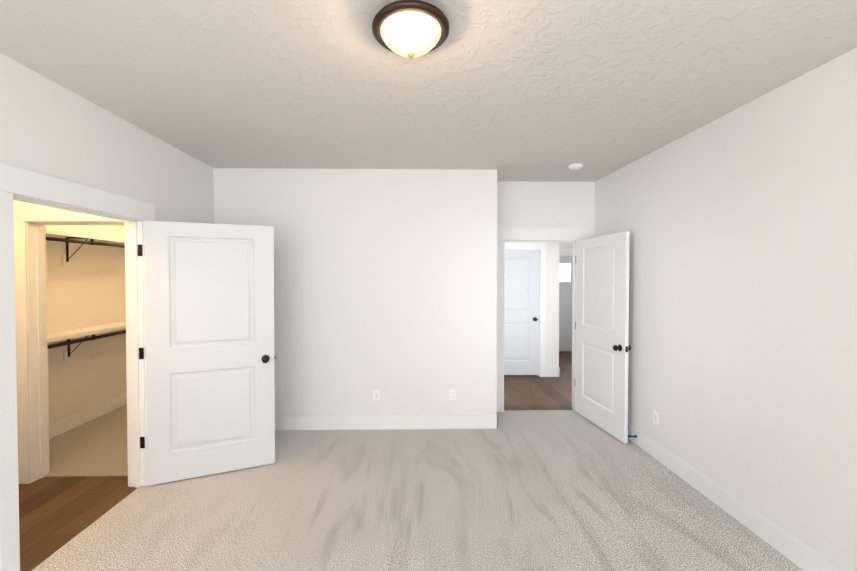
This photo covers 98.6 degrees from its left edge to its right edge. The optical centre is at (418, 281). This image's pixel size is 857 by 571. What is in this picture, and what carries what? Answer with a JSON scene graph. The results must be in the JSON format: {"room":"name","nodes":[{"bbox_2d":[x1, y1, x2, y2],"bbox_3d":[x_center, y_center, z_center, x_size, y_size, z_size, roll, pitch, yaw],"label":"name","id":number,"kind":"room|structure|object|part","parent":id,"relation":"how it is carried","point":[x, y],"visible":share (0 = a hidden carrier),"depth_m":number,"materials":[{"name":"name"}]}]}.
{"room":"empty bedroom","nodes":[
{"label":"empty bedroom","id":0,"kind":"room"},
{"bbox_2d":[19,476,136,570],"bbox_3d":[-2.747,1.649,1.826,1.239,0.092,2.330,0,1,-1],"label":"floor","id":1,"kind":"structure","parent":0,"point":[56,514],"depth_m":2.58,"materials":[{"name":"brown wood"}]},
{"bbox_2d":[45,225,126,424],"bbox_3d":[-3.749,0.213,4.075,0.120,2.790,2.130,0,1,-1],"label":"wall","id":2,"kind":"structure","parent":0,"point":[86,288],"depth_m":4.08,"materials":[{"name":"white paint"}]},
{"bbox_2d":[46,229,125,360],"bbox_3d":[-3.538,0.166,4.018,0.300,1.304,2.000,0,1,-1],"label":"shelf unit","id":3,"kind":"object","parent":2,"relation":"attached to","point":[62,237],"visible":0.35,"depth_m":3.84,"materials":[{"name":"white wood"}]},
{"bbox_2d":[49,393,126,438],"bbox_3d":[-3.680,1.494,4.037,0.015,0.150,2.010,0,1,-1],"label":"baseboard","id":4,"kind":"structure","parent":2,"relation":"attached to","point":[59,427],"depth_m":4.05,"materials":[{"name":"white wood"}]},
{"bbox_2d":[0,53,213,223],"bbox_3d":[-2.144,0.258,1.349,0.120,2.790,7.640,0,1,-1],"label":"wall","id":5,"kind":"structure","parent":0,"point":[49,127],"depth_m":2.37,"materials":[{"name":"white paint"}]},
{"bbox_2d":[0,162,154,570],"bbox_3d":[-2.163,0.498,2.368,0.172,2.196,1.138,0,1,-1],"label":"door frame","id":6,"kind":"structure","parent":5,"relation":"attached to","point":[23,185],"depth_m":2.08,"materials":[{"name":"white wood"}]},
{"bbox_2d":[144,221,275,485],"bbox_3d":[-1.663,0.548,2.996,0.932,2.030,0.172,0,1,-22],"label":"door","id":7,"kind":"structure","parent":5,"relation":"in","point":[210,354],"depth_m":2.97,"materials":[{"name":"white painted wood"},{"name":"oil bronze"}]},
{"bbox_2d":[213,168,496,416],"bbox_3d":[-0.655,0.211,4.174,2.962,2.790,0.595,0,1,-1],"label":"wall","id":8,"kind":"structure","parent":0,"point":[385,282],"depth_m":3.88,"materials":[{"name":"white paint"}]},
{"bbox_2d":[373,390,379,400],"bbox_3d":[-0.445,1.201,3.893,0.070,0.115,0.008,0,1,-1],"label":"electrical outlet","id":9,"kind":"object","parent":8,"relation":"attached to","point":[376,395],"visible":1,"depth_m":3.89,"materials":[{"name":"white plastic"}]},
{"bbox_2d":[275,413,497,429],"bbox_3d":[-0.641,1.496,3.890,2.977,0.150,0.015,0,1,-1],"label":"baseboard","id":10,"kind":"structure","parent":8,"relation":"attached to","point":[428,421],"depth_m":3.89,"materials":[{"name":"white wood"}]},
{"bbox_2d":[450,389,455,399],"bbox_3d":[0.365,1.201,3.908,0.070,0.115,0.008,0,1,-1],"label":"electrical outlet","id":11,"kind":"object","parent":8,"relation":"attached to","point":[452,394],"visible":1,"depth_m":3.91,"materials":[{"name":"white plastic"}]},
{"bbox_2d":[32,404,803,570],"bbox_3d":[-0.806,1.651,1.447,6.108,0.100,7.700,0,1,-1],"label":"floor","id":12,"kind":"structure","parent":0,"point":[545,490],"depth_m":2.56,"materials":[{"name":"beige carpet"}]},
{"bbox_2d":[0,0,856,181],"bbox_3d":[-0.035,-1.211,2.764,8.300,0.100,10.800,0,1,-1],"label":"ceiling","id":13,"kind":"structure","parent":0,"point":[533,90],"depth_m":2.02,"materials":[{"name":"white paint"}]},
{"bbox_2d":[372,0,448,58],"bbox_3d":[-0.033,-1.059,1.606,0.336,0.166,0.336,0,1,-1],"label":"ceiling light","id":14,"kind":"object","parent":13,"relation":"attached to","point":[410,29],"visible":1,"depth_m":1.53,"materials":[{"name":"white glass"}]},
{"bbox_3d":[-0.033,-1.041,1.607,0.266,0.094,0.266,0,1,-1],"label":"lamp shade","id":15,"kind":"part","parent":14,"relation":"part of","materials":[{"name":"white glass"}]},
{"bbox_2d":[568,163,582,169],"bbox_3d":[1.588,-1.155,3.725,0.134,0.044,0.134,0,1,-1],"label":"smoke detector","id":16,"kind":"object","parent":13,"relation":"attached to","point":[576,166],"visible":1,"depth_m":3.69,"materials":[{"name":"white plastic"}]},
{"bbox_2d":[504,351,572,409],"bbox_3d":[2.053,1.576,6.252,3.600,0.092,3.595,0,1,-1],"label":"floor","id":17,"kind":"structure","parent":0,"point":[528,392],"depth_m":5.23,"materials":[{"name":"brown wood"}]},
{"bbox_2d":[497,181,594,237],"bbox_3d":[1.517,0.206,4.451,1.392,2.790,0.120,0,1,-1],"label":"wall","id":18,"kind":"structure","parent":0,"point":[531,204],"depth_m":4.37,"materials":[{"name":"white paint"}]},
{"bbox_2d":[496,228,586,411],"bbox_3d":[1.455,0.464,4.455,1.088,2.196,0.172,0,1,-1],"label":"door frame","id":19,"kind":"structure","parent":18,"relation":"attached to","point":[504,235],"depth_m":4.36,"materials":[{"name":"white wood"}]},
{"bbox_2d":[575,232,630,443],"bbox_3d":[1.939,0.533,3.949,0.172,2.030,0.884,0,1,-7],"label":"entry door","id":20,"kind":"structure","parent":18,"relation":"in","point":[603,347],"depth_m":3.85,"materials":[{"name":"white wood"}]},
{"bbox_2d":[546,242,559,367],"bbox_3d":[1.312,0.181,5.973,1.910,2.790,0.120,0,1,-1],"label":"wall","id":21,"kind":"structure","parent":0,"point":[552,299],"depth_m":5.93,"materials":[{"name":"white paint"}]},
{"bbox_2d":[504,250,538,374],"bbox_3d":[1.548,0.500,5.964,0.824,2.030,0.172,0,1,-1],"label":"closet door","id":22,"kind":"structure","parent":21,"relation":"in","point":[521,314],"depth_m":5.95,"materials":[{"name":"white painted wood"},{"name":"oil bronze"}]},
{"bbox_2d":[505,242,546,376],"bbox_3d":[1.548,0.439,5.968,1.028,2.196,0.146,0,1,-1],"label":"door frame","id":23,"kind":"structure","parent":21,"relation":"attached to","point":[541,247],"depth_m":5.91,"materials":[{"name":"white wood"}]},
{"bbox_2d":[546,367,559,376],"bbox_3d":[2.052,1.447,6.865,3.180,0.150,1.865,0,1,-1],"label":"baseboard","id":24,"kind":"structure","parent":21,"relation":"attached to","point":[552,372],"depth_m":5.93,"materials":[{"name":"white wood"}]},
{"bbox_2d":[560,242,572,248],"bbox_3d":[2.928,0.151,7.852,1.630,2.790,0.120,0,1,-1],"label":"wall","id":25,"kind":"structure","parent":0,"point":[566,245],"depth_m":7.78,"materials":[{"name":"white paint"}]},
{"bbox_2d":[559,256,572,350],"bbox_3d":[2.894,0.469,7.811,0.914,2.030,0.112,0,1,-1],"label":"front door","id":26,"kind":"structure","parent":25,"relation":"in","point":[565,300],"depth_m":7.83,"materials":[{"name":"white"}]},
{"bbox_2d":[560,249,572,255],"bbox_3d":[2.894,0.408,7.843,1.138,2.196,0.146,0,1,-1],"label":"door frame","id":27,"kind":"structure","parent":25,"relation":"attached to","point":[566,252],"depth_m":7.76,"materials":[{"name":"white wood"}]},
{"bbox_2d":[594,47,856,570],"bbox_3d":[2.216,0.263,1.006,0.120,2.790,6.795,0,1,-1],"label":"wall","id":28,"kind":"structure","parent":0,"point":[739,224],"depth_m":2.30,"materials":[{"name":"white paint"}]},
{"bbox_2d":[653,410,658,425],"bbox_3d":[2.111,1.216,3.280,0.008,0.115,0.070,0,1,-1],"label":"electrical outlet","id":29,"kind":"object","parent":28,"relation":"attached to","point":[655,418],"visible":1,"depth_m":3.27,"materials":[{"name":"white plastic"}]},
{"bbox_2d":[628,424,842,570],"bbox_3d":[2.138,1.542,1.086,0.034,0.150,6.675,0,1,-1],"label":"baseboard","id":30,"kind":"structure","parent":28,"relation":"attached to","point":[800,554],"depth_m":2.42,"materials":[{"name":"white wood"}]},
{"bbox_3d":[-3.011,0.231,2.953,1.554,2.790,0.140,0,1,-1],"label":"wall","id":31,"kind":"structure","parent":0,"visible":0},
{"bbox_2d":[13,203,124,483],"bbox_3d":[-2.668,0.488,2.951,0.978,2.196,0.166,0,1,-1],"label":"door frame","id":32,"kind":"structure","parent":31,"relation":"attached to","point":[31,220],"depth_m":2.89,"materials":[{"name":"white wood"}]}
]}

